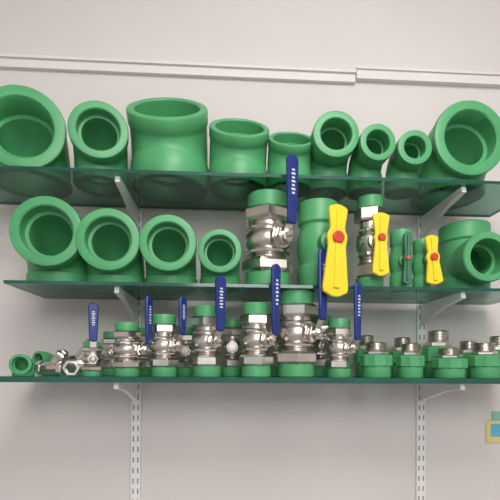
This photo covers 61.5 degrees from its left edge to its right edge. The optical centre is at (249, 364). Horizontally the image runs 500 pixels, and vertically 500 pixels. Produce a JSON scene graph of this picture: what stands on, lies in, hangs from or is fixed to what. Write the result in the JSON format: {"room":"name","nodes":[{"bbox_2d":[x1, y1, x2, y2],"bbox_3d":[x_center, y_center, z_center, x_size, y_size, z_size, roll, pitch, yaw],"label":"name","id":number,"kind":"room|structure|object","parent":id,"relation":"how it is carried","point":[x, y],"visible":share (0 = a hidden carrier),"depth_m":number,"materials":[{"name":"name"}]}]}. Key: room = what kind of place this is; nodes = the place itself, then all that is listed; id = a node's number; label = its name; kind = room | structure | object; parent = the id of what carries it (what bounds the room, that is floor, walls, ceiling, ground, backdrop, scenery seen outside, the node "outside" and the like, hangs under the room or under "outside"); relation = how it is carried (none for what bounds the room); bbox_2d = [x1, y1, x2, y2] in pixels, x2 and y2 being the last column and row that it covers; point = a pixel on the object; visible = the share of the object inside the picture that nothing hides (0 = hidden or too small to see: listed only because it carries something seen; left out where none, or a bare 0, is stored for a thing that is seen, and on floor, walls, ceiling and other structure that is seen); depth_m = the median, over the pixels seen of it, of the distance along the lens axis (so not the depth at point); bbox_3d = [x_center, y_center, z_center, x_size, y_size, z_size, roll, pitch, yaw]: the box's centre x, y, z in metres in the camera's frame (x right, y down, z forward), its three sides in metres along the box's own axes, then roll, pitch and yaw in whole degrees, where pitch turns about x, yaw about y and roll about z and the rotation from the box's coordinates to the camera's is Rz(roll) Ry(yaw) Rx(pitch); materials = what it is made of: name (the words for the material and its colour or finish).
{"room":"hardware store","nodes":[
{"label":"hardware store","id":0,"kind":"room"},
{"bbox_2d":[0,0,499,499],"bbox_3d":[-0.017,0.000,1.363,4.400,2.800,0.100,0,0,-3],"label":"wall","id":1,"kind":"structure","parent":0,"point":[59,440],"depth_m":1.31,"materials":[{"name":"paint"}]},
{"bbox_2d":[131,192,142,499],"bbox_3d":[-0.348,0.033,1.288,0.028,1.230,0.012,0,0,-3],"label":"upright","id":2,"kind":"object","parent":1,"relation":"attached to","point":[135,405],"visible":0.41,"depth_m":1.28,"materials":[{"name":"white metal"}]},
{"bbox_2d":[113,383,137,400],"bbox_3d":[-0.342,0.076,1.165,0.012,0.065,0.233,0,0,-3],"label":"shelf bracket","id":3,"kind":"object","parent":2,"relation":"attached to","point":[131,389],"depth_m":1.18,"materials":[{"name":"white metal"}]},
{"bbox_2d":[114,287,137,321],"bbox_3d":[-0.340,-0.163,1.165,0.012,0.066,0.233,0,0,-3],"label":"shelf bracket","id":4,"kind":"object","parent":2,"relation":"attached to","point":[131,304],"depth_m":1.17,"materials":[{"name":"white metal"}]},
{"bbox_2d":[115,176,138,229],"bbox_3d":[-0.338,-0.441,1.165,0.012,0.065,0.233,0,0,-3],"label":"shelf bracket","id":5,"kind":"object","parent":2,"relation":"attached to","point":[133,211],"depth_m":1.16,"materials":[{"name":"white metal"}]},
{"bbox_2d":[0,165,499,216],"bbox_3d":[0.008,-0.476,1.170,1.517,0.008,0.236,0,0,-3],"label":"glass shelf","id":6,"kind":"object","parent":2,"relation":"on","point":[1,166],"visible":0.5,"depth_m":1.07,"materials":[{"name":"green glass"}]},
{"bbox_2d":[0,85,72,198],"bbox_3d":[-0.589,-0.586,1.131,0.209,0.209,0.209,0,0,-14],"label":"pipe elbow","id":7,"kind":"object","parent":6,"relation":"on","point":[33,132],"visible":0.97,"depth_m":1.09,"materials":[{"name":"green plastic"}]},
{"bbox_2d":[67,100,128,196],"bbox_3d":[-0.399,-0.570,1.127,0.144,0.175,0.175,0,0,-15],"label":"pipe elbow","id":8,"kind":"object","parent":6,"relation":"on","point":[98,132],"visible":0.89,"depth_m":1.08,"materials":[{"name":"green plastic"}]},
{"bbox_2d":[126,97,208,204],"bbox_3d":[-0.220,-0.614,1.149,0.212,0.265,0.245,0,0,-3],"label":"pipe","id":9,"kind":"object","parent":6,"relation":"on","point":[167,133],"visible":0.97,"depth_m":1.09,"materials":[{"name":"green plastic"}]},
{"bbox_2d":[209,118,268,201],"bbox_3d":[-0.032,-0.582,1.147,0.160,0.204,0.185,0,0,-6],"label":"pipe","id":10,"kind":"object","parent":6,"relation":"on","point":[237,145],"visible":0.97,"depth_m":1.10,"materials":[{"name":"green plastic"}]},
{"bbox_2d":[267,132,311,197],"bbox_3d":[0.108,-0.563,1.148,0.122,0.166,0.142,0,0,-3],"label":"pipe","id":11,"kind":"object","parent":6,"relation":"on","point":[280,144],"visible":0.75,"depth_m":1.11,"materials":[{"name":"green plastic"}]},
{"bbox_2d":[304,111,358,201],"bbox_3d":[0.216,-0.566,1.163,0.120,0.174,0.174,0,0,-3],"label":"pipe elbow","id":12,"kind":"object","parent":6,"relation":"on","point":[334,137],"visible":0.87,"depth_m":1.12,"materials":[{"name":"green plastic"}]},
{"bbox_2d":[347,124,395,200],"bbox_3d":[0.323,-0.551,1.154,0.095,0.145,0.145,0,0,-6],"label":"pipe elbow","id":13,"kind":"object","parent":6,"relation":"on","point":[376,143],"visible":0.93,"depth_m":1.12,"materials":[{"name":"green plastic"}]},
{"bbox_2d":[384,130,431,199],"bbox_3d":[0.424,-0.544,1.153,0.091,0.132,0.132,0,0,-3],"label":"pipe elbow","id":14,"kind":"object","parent":6,"relation":"on","point":[413,148],"visible":0.96,"depth_m":1.13,"materials":[{"name":"green plastic"}]},
{"bbox_2d":[409,100,499,210],"bbox_3d":[0.568,-0.585,1.204,0.198,0.217,0.217,0,0,-5],"label":"pipe elbow","id":15,"kind":"object","parent":6,"relation":"on","point":[465,138],"visible":0.88,"depth_m":1.13,"materials":[{"name":"green plastic"}]},
{"bbox_2d":[0,374,499,383],"bbox_3d":[0.065,0.039,1.173,1.396,0.014,0.236,0,0,-3],"label":"glass shelf","id":16,"kind":"object","parent":2,"relation":"on","point":[36,378],"visible":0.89,"depth_m":1.05,"materials":[{"name":"green glass"}]},
{"bbox_2d":[9,354,34,375],"bbox_3d":[-0.581,0.000,1.076,0.052,0.055,0.055,0,0,-13],"label":"pipe elbow","id":17,"kind":"object","parent":16,"relation":"on","point":[19,364],"visible":1,"depth_m":1.06,"materials":[{"name":"green plastic"}]},
{"bbox_2d":[32,351,58,374],"bbox_3d":[-0.563,-0.005,1.170,0.046,0.065,0.065,0,0,22],"label":"pipe elbow","id":18,"kind":"object","parent":16,"relation":"on","point":[43,356],"visible":0.4,"depth_m":1.15,"materials":[{"name":"green plastic"}]},
{"bbox_2d":[34,349,68,375],"bbox_3d":[-0.513,-0.007,1.092,0.087,0.068,0.036,0,0,11],"label":"y-strainer","id":19,"kind":"object","parent":16,"relation":"on","point":[54,366],"visible":0.98,"depth_m":1.08,"materials":[{"name":"silver metal"}]},
{"bbox_2d":[61,360,80,375],"bbox_3d":[-0.450,0.008,1.061,0.046,0.040,0.043,0,0,-15],"label":"nut","id":20,"kind":"object","parent":16,"relation":"on","point":[67,362],"visible":1,"depth_m":1.05,"materials":[{"name":"silver metal"}]},
{"bbox_2d":[54,339,101,372],"bbox_3d":[-0.502,-0.025,1.225,0.133,0.104,0.055,0,0,-9],"label":"y-strainer","id":21,"kind":"object","parent":16,"relation":"on","point":[72,368],"visible":0.24,"depth_m":1.21,"materials":[{"name":"silver metal"}]},
{"bbox_2d":[81,303,102,375],"bbox_3d":[-0.396,-0.061,1.054,0.054,0.179,0.087,0,0,-23],"label":"valve","id":22,"kind":"object","parent":16,"relation":"on","point":[92,359],"visible":0.99,"depth_m":1.04,"materials":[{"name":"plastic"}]},
{"bbox_2d":[101,331,116,374],"bbox_3d":[-0.393,-0.033,1.189,0.061,0.122,0.079,0,0,-3],"label":"valve","id":23,"kind":"object","parent":16,"relation":"on","point":[108,340],"visible":0.57,"depth_m":1.17,"materials":[{"name":"silver plastic"}]},
{"bbox_2d":[112,295,152,376],"bbox_3d":[-0.298,-0.072,1.066,0.113,0.203,0.072,0,0,26],"label":"valve","id":24,"kind":"object","parent":16,"relation":"on","point":[127,351],"visible":1,"depth_m":1.05,"materials":[{"name":"silver plastic"}]},
{"bbox_2d":[137,328,153,374],"bbox_3d":[-0.291,-0.038,1.198,0.060,0.134,0.075,0,0,-35],"label":"valve","id":25,"kind":"object","parent":16,"relation":"on","point":[145,369],"visible":0.43,"depth_m":1.18,"materials":[{"name":"silver plastic"}]},
{"bbox_2d":[149,296,186,376],"bbox_3d":[-0.211,-0.070,1.065,0.071,0.199,0.112,0,0,-32],"label":"valve","id":26,"kind":"object","parent":16,"relation":"on","point":[164,346],"visible":1,"depth_m":1.05,"materials":[{"name":"silver plastic"}]},
{"bbox_2d":[174,327,195,375],"bbox_3d":[-0.184,-0.039,1.200,0.067,0.138,0.086,0,0,-3],"label":"valve","id":27,"kind":"object","parent":16,"relation":"on","point":[184,368],"visible":0.56,"depth_m":1.18,"materials":[{"name":"silver plastic"}]},
{"bbox_2d":[190,275,225,376],"bbox_3d":[-0.101,-0.093,1.069,0.084,0.247,0.126,0,0,-30],"label":"valve","id":28,"kind":"object","parent":16,"relation":"on","point":[208,321],"visible":1,"depth_m":1.05,"materials":[{"name":"silver plastic"}]},
{"bbox_2d":[220,319,242,375],"bbox_3d":[-0.055,-0.050,1.211,0.073,0.162,0.087,0,0,31],"label":"valve","id":29,"kind":"object","parent":16,"relation":"on","point":[231,347],"visible":0.77,"depth_m":1.19,"materials":[{"name":"silver plastic"}]},
{"bbox_2d":[239,264,280,376],"bbox_3d":[0.057,-0.087,0.962,0.086,0.232,0.290,0,0,-17],"label":"valve","id":30,"kind":"object","parent":16,"relation":"on","point":[256,339],"visible":1,"depth_m":0.92,"materials":[{"name":"silver plastic"}]},
{"bbox_2d":[268,313,281,375],"bbox_3d":[0.080,-0.059,1.216,0.060,0.180,0.081,0,0,-3],"label":"valve","id":31,"kind":"object","parent":16,"relation":"on","point":[275,349],"visible":0.33,"depth_m":1.20,"materials":[{"name":"silver plastic"}]},
{"bbox_2d":[277,248,326,376],"bbox_3d":[0.137,-0.128,1.094,0.113,0.320,0.153,0,0,-37],"label":"valve","id":32,"kind":"object","parent":16,"relation":"on","point":[296,336],"visible":0.97,"depth_m":1.07,"materials":[{"name":"silver plastic"}]},
{"bbox_2d":[310,315,331,375],"bbox_3d":[0.209,-0.055,1.222,0.074,0.175,0.095,0,0,-3],"label":"valve","id":33,"kind":"object","parent":16,"relation":"on","point":[319,348],"visible":0.42,"depth_m":1.20,"materials":[{"name":"silver plastic"}]},
{"bbox_2d":[325,282,361,377],"bbox_3d":[0.244,-0.087,1.089,0.070,0.238,0.108,0,0,-30],"label":"valve","id":34,"kind":"object","parent":16,"relation":"on","point":[339,348],"visible":1,"depth_m":1.08,"materials":[{"name":"silver plastic"}]},
{"bbox_2d":[354,335,373,375],"bbox_3d":[0.346,-0.027,1.251,0.068,0.121,0.072,0,0,-15],"label":"adapter","id":35,"kind":"object","parent":16,"relation":"on","point":[361,347],"visible":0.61,"depth_m":1.23,"materials":[{"name":"green plastic"}]},
{"bbox_2d":[359,342,392,377],"bbox_3d":[0.336,-0.013,1.121,0.084,0.093,0.088,0,0,-15],"label":"adapter","id":36,"kind":"object","parent":16,"relation":"on","point":[375,362],"visible":0.99,"depth_m":1.09,"materials":[{"name":"green plastic"}]},
{"bbox_2d":[389,337,410,376],"bbox_3d":[0.452,-0.024,1.247,0.073,0.114,0.077,0,0,-15],"label":"adapter","id":37,"kind":"object","parent":16,"relation":"on","point":[396,349],"visible":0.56,"depth_m":1.23,"materials":[{"name":"green plastic"}]},
{"bbox_2d":[396,343,424,377],"bbox_3d":[0.429,-0.011,1.126,0.071,0.090,0.075,0,0,-15],"label":"adapter","id":38,"kind":"object","parent":16,"relation":"on","point":[410,363],"visible":1,"depth_m":1.10,"materials":[{"name":"green plastic"}]},
{"bbox_2d":[422,330,454,376],"bbox_3d":[0.545,-0.032,1.217,0.088,0.133,0.093,0,0,-15],"label":"adapter","id":39,"kind":"object","parent":16,"relation":"on","point":[437,339],"visible":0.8,"depth_m":1.19,"materials":[{"name":"green plastic"}]},
{"bbox_2d":[431,348,467,377],"bbox_3d":[0.534,-0.006,1.127,0.087,0.080,0.091,0,0,-15],"label":"adapter","id":40,"kind":"object","parent":16,"relation":"on","point":[448,363],"visible":1,"depth_m":1.10,"materials":[{"name":"green plastic"}]},
{"bbox_2d":[459,341,476,376],"bbox_3d":[0.656,-0.018,1.264,0.074,0.106,0.078,0,0,-15],"label":"adapter","id":41,"kind":"object","parent":16,"relation":"on","point":[466,347],"visible":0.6,"depth_m":1.24,"materials":[{"name":"green plastic"}]},
{"bbox_2d":[466,343,499,377],"bbox_3d":[0.634,-0.012,1.137,0.085,0.094,0.089,0,0,-15],"label":"adapter","id":42,"kind":"object","parent":16,"relation":"on","point":[484,360],"visible":1,"depth_m":1.11,"materials":[{"name":"green plastic"}]},
{"bbox_2d":[489,336,499,354],"bbox_3d":[0.740,-0.025,1.253,0.074,0.121,0.078,0,0,-15],"label":"adapter","id":43,"kind":"object","parent":16,"relation":"on","point":[493,339],"visible":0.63,"depth_m":1.24,"materials":[{"name":"green plastic"}]},
{"bbox_2d":[3,280,499,304],"bbox_3d":[0.080,-0.198,1.174,1.370,0.008,0.236,0,0,-3],"label":"glass shelf","id":44,"kind":"object","parent":2,"relation":"on","point":[8,282],"visible":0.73,"depth_m":1.08,"materials":[{"name":"green glass"}]},
{"bbox_2d":[9,196,94,294],"bbox_3d":[-0.517,-0.312,1.141,0.175,0.213,0.213,0,0,-7],"label":"pipe elbow","id":45,"kind":"object","parent":44,"relation":"on","point":[42,229],"visible":0.89,"depth_m":1.07,"materials":[{"name":"green plastic"}]},
{"bbox_2d":[76,208,145,294],"bbox_3d":[-0.364,-0.298,1.137,0.157,0.186,0.186,0,0,-6],"label":"pipe elbow","id":46,"kind":"object","parent":44,"relation":"on","point":[107,239],"visible":0.92,"depth_m":1.08,"materials":[{"name":"green plastic"}]},
{"bbox_2d":[139,214,197,294],"bbox_3d":[-0.214,-0.291,1.139,0.143,0.174,0.174,0,0,-5],"label":"pipe elbow","id":47,"kind":"object","parent":44,"relation":"on","point":[167,243],"visible":0.96,"depth_m":1.08,"materials":[{"name":"green plastic"}]},
{"bbox_2d":[198,229,241,292],"bbox_3d":[-0.080,-0.274,1.129,0.111,0.140,0.140,0,0,-3],"label":"pipe elbow","id":48,"kind":"object","parent":44,"relation":"on","point":[219,250],"visible":0.88,"depth_m":1.09,"materials":[{"name":"green plastic"}]},
{"bbox_2d":[242,153,298,292],"bbox_3d":[0.060,-0.358,1.096,0.134,0.311,0.185,0,0,-29],"label":"valve","id":49,"kind":"object","parent":44,"relation":"on","point":[271,214],"visible":0.97,"depth_m":1.06,"materials":[{"name":"silver plastic"}]},
{"bbox_2d":[297,198,347,296],"bbox_3d":[0.190,-0.297,1.097,0.112,0.261,0.169,0,0,-18],"label":"valve","id":50,"kind":"object","parent":44,"relation":"on","point":[321,221],"visible":0.96,"depth_m":1.07,"materials":[{"name":"green plastic"}]},
{"bbox_2d":[354,194,389,292],"bbox_3d":[0.325,-0.324,1.112,0.082,0.247,0.119,0,0,-8],"label":"valve","id":51,"kind":"object","parent":44,"relation":"on","point":[372,219],"visible":0.95,"depth_m":1.10,"materials":[{"name":"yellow plastic"}]},
{"bbox_2d":[389,228,412,292],"bbox_3d":[0.406,-0.280,1.116,0.061,0.159,0.098,0,0,3],"label":"valve","id":52,"kind":"object","parent":44,"relation":"on","point":[400,257],"visible":0.97,"depth_m":1.11,"materials":[{"name":"green plastic"}]},
{"bbox_2d":[412,235,442,291],"bbox_3d":[0.467,-0.267,1.113,0.053,0.134,0.090,0,0,-7],"label":"valve","id":53,"kind":"object","parent":44,"relation":"on","point":[426,268],"visible":0.96,"depth_m":1.09,"materials":[{"name":"plastic"}]},
{"bbox_2d":[438,219,499,299],"bbox_3d":[0.627,-0.301,1.206,0.138,0.205,0.190,0,0,-2],"label":"pipe tee","id":54,"kind":"object","parent":44,"relation":"on","point":[469,250],"visible":0.98,"depth_m":1.17,"materials":[{"name":"green plastic"}]},
{"bbox_2d":[0,53,499,87],"bbox_3d":[-0.008,-0.913,1.301,4.400,0.045,0.024,0,0,-3],"label":"trim","id":55,"kind":"structure","parent":1,"relation":"attached to","point":[372,74],"depth_m":1.30,"materials":[{"name":"paint"}]},
{"bbox_2d":[415,210,426,499],"bbox_3d":[0.544,0.038,1.338,0.028,1.230,0.012,0,0,-3],"label":"shelf standard","id":56,"kind":"object","parent":1,"relation":"attached to","point":[420,417],"visible":0.56,"depth_m":1.33,"materials":[{"name":"white metal"}]},
{"bbox_2d":[420,384,464,400],"bbox_3d":[0.551,0.082,1.215,0.012,0.065,0.233,0,0,-3],"label":"shelf bracket","id":57,"kind":"object","parent":56,"relation":"attached to","point":[427,391],"depth_m":1.23,"materials":[{"name":"white metal"}]},
{"bbox_2d":[420,292,465,325],"bbox_3d":[0.552,-0.158,1.215,0.012,0.066,0.233,0,0,-3],"label":"shelf bracket","id":58,"kind":"object","parent":56,"relation":"attached to","point":[429,310],"depth_m":1.23,"materials":[{"name":"white metal"}]},
{"bbox_2d":[421,187,465,237],"bbox_3d":[0.554,-0.435,1.215,0.012,0.065,0.233,0,0,-3],"label":"shelf bracket","id":59,"kind":"object","parent":56,"relation":"attached to","point":[429,220],"depth_m":1.23,"materials":[{"name":"white metal"}]},
{"bbox_2d":[486,411,499,442],"bbox_3d":[0.861,0.201,1.359,0.200,0.100,0.005,0,0,-3],"label":"poster","id":60,"kind":"object","parent":1,"relation":"attached to","point":[492,427],"visible":1,"depth_m":1.35,"materials":[{"name":"yellow paper"}]}
]}

